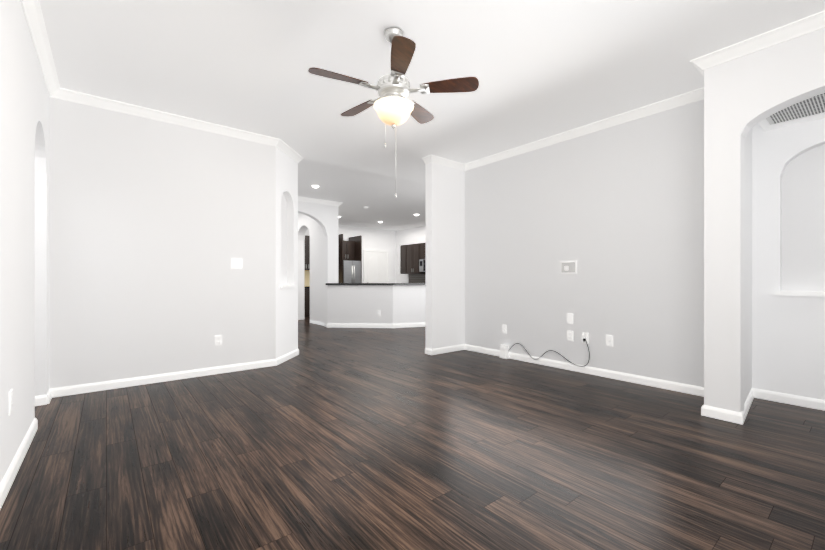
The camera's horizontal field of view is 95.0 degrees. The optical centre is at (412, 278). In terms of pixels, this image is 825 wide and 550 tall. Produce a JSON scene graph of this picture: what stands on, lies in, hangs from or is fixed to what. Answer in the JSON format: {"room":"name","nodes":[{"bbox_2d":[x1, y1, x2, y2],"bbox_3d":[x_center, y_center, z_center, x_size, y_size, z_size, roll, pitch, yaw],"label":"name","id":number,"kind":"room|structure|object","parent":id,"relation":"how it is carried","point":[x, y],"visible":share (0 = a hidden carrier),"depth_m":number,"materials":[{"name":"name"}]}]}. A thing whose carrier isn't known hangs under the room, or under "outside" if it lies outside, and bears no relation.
{"room":"living room","nodes":[
{"label":"living room","id":0,"kind":"room"},
{"bbox_2d":[0,0,49,483],"bbox_3d":[-1.597,-0.320,1.248,0.130,2.740,5.550,0,0,-39],"label":"wall","id":1,"kind":"structure","parent":0,"point":[24,236],"depth_m":2.23,"materials":[{"name":"white paint"}]},
{"bbox_2d":[9,389,12,414],"bbox_3d":[-2.092,0.640,1.970,0.007,0.120,0.075,0,0,-39],"label":"electrical outlet","id":2,"kind":"object","parent":1,"relation":"attached to","point":[10,401],"visible":0.94,"depth_m":1.96,"materials":[{"name":"white plastic"}]},
{"bbox_2d":[0,418,37,508],"bbox_3d":[-1.219,1.010,0.898,0.015,0.080,4.510,0,0,-39],"label":"baseboard","id":3,"kind":"structure","parent":1,"relation":"attached to","point":[10,475],"depth_m":2.05,"materials":[{"name":"white wood"}]},
{"bbox_2d":[35,395,46,405],"bbox_3d":[-3.118,1.010,3.127,0.130,0.080,0.015,0,0,-39],"label":"baseboard","id":4,"kind":"object","parent":1,"relation":"attached to","point":[40,400],"visible":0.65,"depth_m":3.14,"materials":[{"name":"white wood"}]},
{"bbox_2d":[20,0,824,205],"bbox_3d":[-0.709,-1.651,3.871,4.550,0.077,8.490,0,0,-39],"label":"crown molding","id":5,"kind":"structure","parent":1,"relation":"attached to","point":[797,28],"depth_m":3.53,"materials":[{"name":"white wood"}]},
{"bbox_2d":[50,97,275,388],"bbox_3d":[-3.182,-0.320,3.452,3.800,2.740,0.130,0,0,-39],"label":"wall","id":6,"kind":"structure","parent":0,"point":[156,226],"depth_m":3.82,"materials":[{"name":"white paint"}]},
{"bbox_2d":[47,349,298,403],"bbox_3d":[-3.100,1.010,5.175,2.475,0.080,3.145,0,0,-39],"label":"baseboard","id":7,"kind":"structure","parent":6,"relation":"attached to","point":[92,387],"depth_m":3.86,"materials":[{"name":"white wood"}]},
{"bbox_2d":[215,335,221,345],"bbox_3d":[-2.153,0.683,4.196,0.075,0.120,0.007,0,0,-39],"label":"electrical outlet","id":8,"kind":"object","parent":6,"relation":"attached to","point":[218,340],"visible":1,"depth_m":4.19,"materials":[{"name":"white plastic"}]},
{"bbox_2d":[231,258,242,268],"bbox_3d":[-2.004,-0.176,4.315,0.125,0.120,0.010,0,0,-39],"label":"light switch","id":9,"kind":"object","parent":6,"relation":"attached to","point":[236,263],"visible":1,"depth_m":4.31,"materials":[{"name":"white plastic"}]},
{"bbox_2d":[276,147,297,357],"bbox_3d":[-1.682,-0.320,4.933,0.155,2.740,0.665,0,0,6],"label":"wall","id":10,"kind":"structure","parent":0,"point":[286,254],"depth_m":4.99,"materials":[{"name":"white paint"}]},
{"bbox_2d":[298,213,324,325],"bbox_3d":[-3.170,-0.320,10.111,0.200,2.740,4.295,0,0,-39],"label":"wall","id":11,"kind":"structure","parent":0,"point":[317,271],"depth_m":8.93,"materials":[{"name":"white paint"}]},
{"bbox_2d":[298,201,337,326],"bbox_3d":[-2.440,-0.320,7.836,1.930,2.740,0.150,0,0,-39],"label":"wall","id":12,"kind":"structure","parent":0,"point":[324,217],"depth_m":8.26,"materials":[{"name":"white paint"}]},
{"bbox_2d":[305,225,395,282],"bbox_3d":[-2.149,-0.320,12.112,3.895,2.740,0.130,0,0,-39],"label":"wall","id":13,"kind":"structure","parent":0,"point":[376,239],"depth_m":12.78,"materials":[{"name":"white paint"}]},
{"bbox_2d":[304,271,309,285],"bbox_3d":[-3.076,-0.020,11.267,1.360,0.460,0.008,0,0,-39],"label":"backsplash","id":14,"kind":"structure","parent":13,"relation":"attached to","point":[306,278],"depth_m":11.22,"materials":[{"name":"beige tile"}]},
{"bbox_2d":[304,235,309,270],"bbox_3d":[-3.136,-0.750,10.981,0.907,1.000,0.373,0,0,-39],"label":"upper cabinet","id":15,"kind":"object","parent":13,"relation":"attached to","point":[307,253],"visible":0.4,"depth_m":10.84,"materials":[{"name":"brown wood"}]},
{"bbox_2d":[363,249,388,282],"bbox_3d":[-1.191,0.035,12.729,1.030,2.030,0.105,0,0,-39],"label":"pantry door","id":16,"kind":"structure","parent":13,"relation":"in","point":[375,266],"depth_m":12.74,"materials":[{"name":"white paint"}]},
{"bbox_2d":[396,226,425,282],"bbox_3d":[1.514,-0.320,10.787,0.130,2.740,6.800,0,0,-39],"label":"wall","id":17,"kind":"structure","parent":0,"point":[416,235],"depth_m":12.85,"materials":[{"name":"white paint"}]},
{"bbox_2d":[400,245,403,273],"bbox_3d":[-0.166,-0.638,12.465,0.358,0.945,0.337,0,0,-39],"label":"upper cabinet","id":18,"kind":"object","parent":17,"relation":"attached to","point":[401,246],"depth_m":12.41,"materials":[{"name":"brown wood"}]},
{"bbox_2d":[404,243,425,273],"bbox_3d":[0.152,-0.638,12.073,0.358,0.945,0.673,0,0,-39],"label":"upper cabinet","id":19,"kind":"object","parent":17,"relation":"attached to","point":[411,255],"depth_m":11.99,"materials":[{"name":"brown wood"}]},
{"bbox_2d":[408,274,425,282],"bbox_3d":[1.457,0.022,10.740,0.008,0.375,5.060,0,0,-39],"label":"backsplash","id":20,"kind":"structure","parent":17,"relation":"attached to","point":[416,278],"depth_m":12.35,"materials":[{"name":"grey tile"}]},
{"bbox_2d":[420,243,425,258],"bbox_3d":[0.605,-0.860,11.514,0.358,0.501,0.755,0,0,-39],"label":"upper cabinet","id":21,"kind":"object","parent":17,"relation":"attached to","point":[422,245],"depth_m":11.58,"materials":[{"name":"brown wood"}]},
{"bbox_2d":[419,259,425,271],"bbox_3d":[0.576,-0.412,11.494,0.428,0.385,0.740,0,0,-39],"label":"microwave","id":22,"kind":"object","parent":21,"relation":"attached to","point":[422,265],"visible":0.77,"depth_m":11.54,"materials":[{"name":"silver metal"}]},
{"bbox_2d":[0,316,824,549],"bbox_3d":[-1.290,1.100,6.161,10.350,0.100,13.100,0,0,-39],"label":"floor","id":23,"kind":"structure","parent":0,"point":[330,438],"depth_m":2.16,"materials":[{"name":"brown wood"}]},
{"bbox_2d":[304,286,309,316],"bbox_3d":[-2.871,0.630,11.014,1.360,0.840,0.657,0,0,-39],"label":"base cabinet","id":24,"kind":"object","parent":23,"relation":"on","point":[306,301],"visible":0.04,"depth_m":10.57,"materials":[{"name":"brown wood"}]},
{"bbox_2d":[338,234,361,282],"bbox_3d":[-2.044,-0.140,11.621,0.662,2.380,0.755,0,0,-39],"label":"tall cabinet","id":25,"kind":"object","parent":23,"relation":"on","point":[350,249],"visible":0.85,"depth_m":11.55,"materials":[{"name":"brown wood"}]},
{"bbox_2d":[343,260,360,282],"bbox_3d":[-2.014,0.250,11.585,0.590,1.600,0.799,0,0,-39],"label":"fridge","id":26,"kind":"object","parent":23,"relation":"on","point":[351,271],"visible":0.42,"depth_m":11.29,"materials":[{"name":"silver metal"}]},
{"bbox_2d":[327,287,425,327],"bbox_3d":[-0.657,0.592,8.650,2.442,0.915,2.002,0,0,-39],"label":"half wall","id":27,"kind":"structure","parent":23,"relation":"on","point":[359,305],"depth_m":8.17,"materials":[{"name":"white paint"}]},
{"bbox_2d":[325,283,425,286],"bbox_3d":[-0.718,0.112,8.749,2.530,0.044,2.270,0,0,-39],"label":"countertop","id":28,"kind":"structure","parent":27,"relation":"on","point":[329,284],"depth_m":8.15,"materials":[{"name":"black stone"}]},
{"bbox_2d":[500,344,508,358],"bbox_3d":[1.220,0.965,5.026,0.059,0.170,0.110,0,0,-39],"label":"box","id":29,"kind":"object","parent":23,"relation":"on","point":[504,352],"visible":0.95,"depth_m":5.00,"materials":[{"name":"white plastic"}]},
{"bbox_2d":[39,0,824,230],"bbox_3d":[-1.290,-1.740,6.161,10.350,0.100,13.100,0,0,-39],"label":"ceiling","id":30,"kind":"structure","parent":0,"point":[540,69],"depth_m":2.99,"materials":[{"name":"white paint"}]},
{"bbox_2d":[308,27,478,197],"bbox_3d":[-0.160,-1.123,2.612,1.103,1.131,1.087,0,0,-39],"label":"ceiling fan","id":31,"kind":"object","parent":30,"relation":"hanging from","point":[394,107],"visible":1,"depth_m":2.52,"materials":[{"name":"brown wood"}]},
{"bbox_2d":[426,163,464,348],"bbox_3d":[1.985,-0.320,6.709,4.530,2.740,0.130,0,0,-39],"label":"wall","id":32,"kind":"structure","parent":0,"point":[445,256],"depth_m":5.40,"materials":[{"name":"white paint"}]},
{"bbox_2d":[429,344,464,354],"bbox_3d":[0.509,1.010,5.434,0.660,0.080,0.035,0,0,-39],"label":"baseboard","id":33,"kind":"structure","parent":32,"relation":"attached to","point":[456,347],"depth_m":5.39,"materials":[{"name":"white wood"}]},
{"bbox_2d":[465,99,703,386],"bbox_3d":[1.790,-0.320,4.503,0.130,2.740,3.043,0,0,-39],"label":"wall","id":34,"kind":"structure","parent":0,"point":[616,212],"depth_m":4.09,"materials":[{"name":"white paint"}]},
{"bbox_2d":[502,324,506,333],"bbox_3d":[1.231,0.672,5.077,0.016,0.120,0.075,0,0,-39],"label":"electrical outlet","id":35,"kind":"object","parent":34,"relation":"attached to","point":[504,329],"visible":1,"depth_m":5.08,"materials":[{"name":"white plastic"}]},
{"bbox_2d":[560,261,576,273],"bbox_3d":[1.803,-0.133,4.377,0.007,0.150,0.200,0,0,-39],"label":"outlet box","id":36,"kind":"object","parent":34,"relation":"attached to","point":[568,267],"visible":1,"depth_m":4.37,"materials":[{"name":"white plastic"}]},
{"bbox_2d":[567,313,572,323],"bbox_3d":[1.816,0.456,4.362,0.006,0.120,0.075,0,0,-39],"label":"outlet","id":37,"kind":"object","parent":34,"relation":"attached to","point":[569,318],"visible":1,"depth_m":4.36,"materials":[{"name":"white plastic"}]},
{"bbox_2d":[567,330,573,341],"bbox_3d":[1.819,0.657,4.357,0.007,0.120,0.075,0,0,-39],"label":"electrical outlet","id":38,"kind":"object","parent":34,"relation":"attached to","point":[570,335],"visible":1,"depth_m":4.35,"materials":[{"name":"white plastic"}]},
{"bbox_2d":[465,344,703,396],"bbox_3d":[1.733,1.010,4.459,0.015,0.080,3.050,0,0,-39],"label":"baseboard","id":39,"kind":"structure","parent":34,"relation":"attached to","point":[675,386],"depth_m":4.06,"materials":[{"name":"white wood"}]},
{"bbox_2d":[582,332,588,343],"bbox_3d":[1.928,0.659,4.223,0.007,0.120,0.075,0,0,-39],"label":"electrical outlet","id":40,"kind":"object","parent":34,"relation":"attached to","point":[585,335],"visible":0.79,"depth_m":4.22,"materials":[{"name":"white plastic"}]},
{"bbox_2d":[606,335,612,346],"bbox_3d":[2.090,0.656,4.017,0.016,0.120,0.075,0,0,-39],"label":"outlet","id":41,"kind":"object","parent":34,"relation":"attached to","point":[609,340],"visible":1,"depth_m":4.02,"materials":[{"name":"white plastic"}]},
{"bbox_2d":[744,128,751,403],"bbox_3d":[2.758,-0.320,3.197,0.889,2.740,0.203,0,0,-39],"label":"wall","id":42,"kind":"structure","parent":0,"point":[747,263],"depth_m":3.10,"materials":[{"name":"white paint"}]},
{"bbox_2d":[720,388,766,424],"bbox_3d":[2.685,1.010,3.049,0.880,0.080,0.121,0,0,-39],"label":"baseboard","id":43,"kind":"structure","parent":42,"relation":"attached to","point":[733,416],"depth_m":2.82,"materials":[{"name":"white wood"}]},
{"bbox_2d":[704,28,824,411],"bbox_3d":[2.817,-0.320,2.313,0.130,2.740,1.650,0,0,-39],"label":"wall","id":44,"kind":"structure","parent":0,"point":[744,95],"depth_m":2.79,"materials":[{"name":"white paint"}]},
{"bbox_2d":[701,405,716,415],"bbox_3d":[2.457,1.010,3.093,0.580,0.080,0.015,0,0,-39],"label":"baseboard","id":45,"kind":"structure","parent":44,"relation":"attached to","point":[706,410],"depth_m":2.89,"materials":[{"name":"white wood"}]},
{"bbox_2d":[752,118,824,399],"bbox_3d":[3.532,-0.320,2.804,0.180,2.740,1.513,0,0,-39],"label":"wall","id":46,"kind":"structure","parent":0,"point":[788,259],"depth_m":3.21,"materials":[{"name":"white paint"}]},
{"bbox_2d":[767,390,824,410],"bbox_3d":[3.492,1.010,2.779,0.015,0.080,1.505,0,0,-39],"label":"baseboard","id":47,"kind":"structure","parent":46,"relation":"attached to","point":[802,401],"depth_m":3.14,"materials":[{"name":"white wood"}]},
{"bbox_2d":[759,113,824,130],"bbox_3d":[3.230,-1.489,2.510,0.756,0.398,1.425,0,0,-39],"label":"ceiling","id":48,"kind":"structure","parent":0,"point":[764,124],"depth_m":3.12,"materials":[{"name":"white paint"}]},
{"bbox_2d":[765,93,824,124],"bbox_3d":[2.979,-1.284,2.737,0.545,0.012,0.645,0,0,-39],"label":"ceiling vent","id":49,"kind":"object","parent":48,"relation":"in","point":[812,106],"visible":0.6,"depth_m":2.88,"materials":[{"name":"silver metal"}]},
{"bbox_3d":[1.914,0.685,4.211,0.029,0.046,0.024,0,0,-39],"label":"plug","id":50,"kind":"object","parent":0,"visible":0},
{"bbox_2d":[508,340,589,366],"bbox_3d":[1.615,0.835,4.579,0.031,0.328,1.082,0,0,-39],"label":"cord","id":51,"kind":"object","parent":50,"relation":"attached to","point":[556,352],"visible":0.94,"depth_m":4.45,"materials":[{"name":"black plastic"}]}
]}

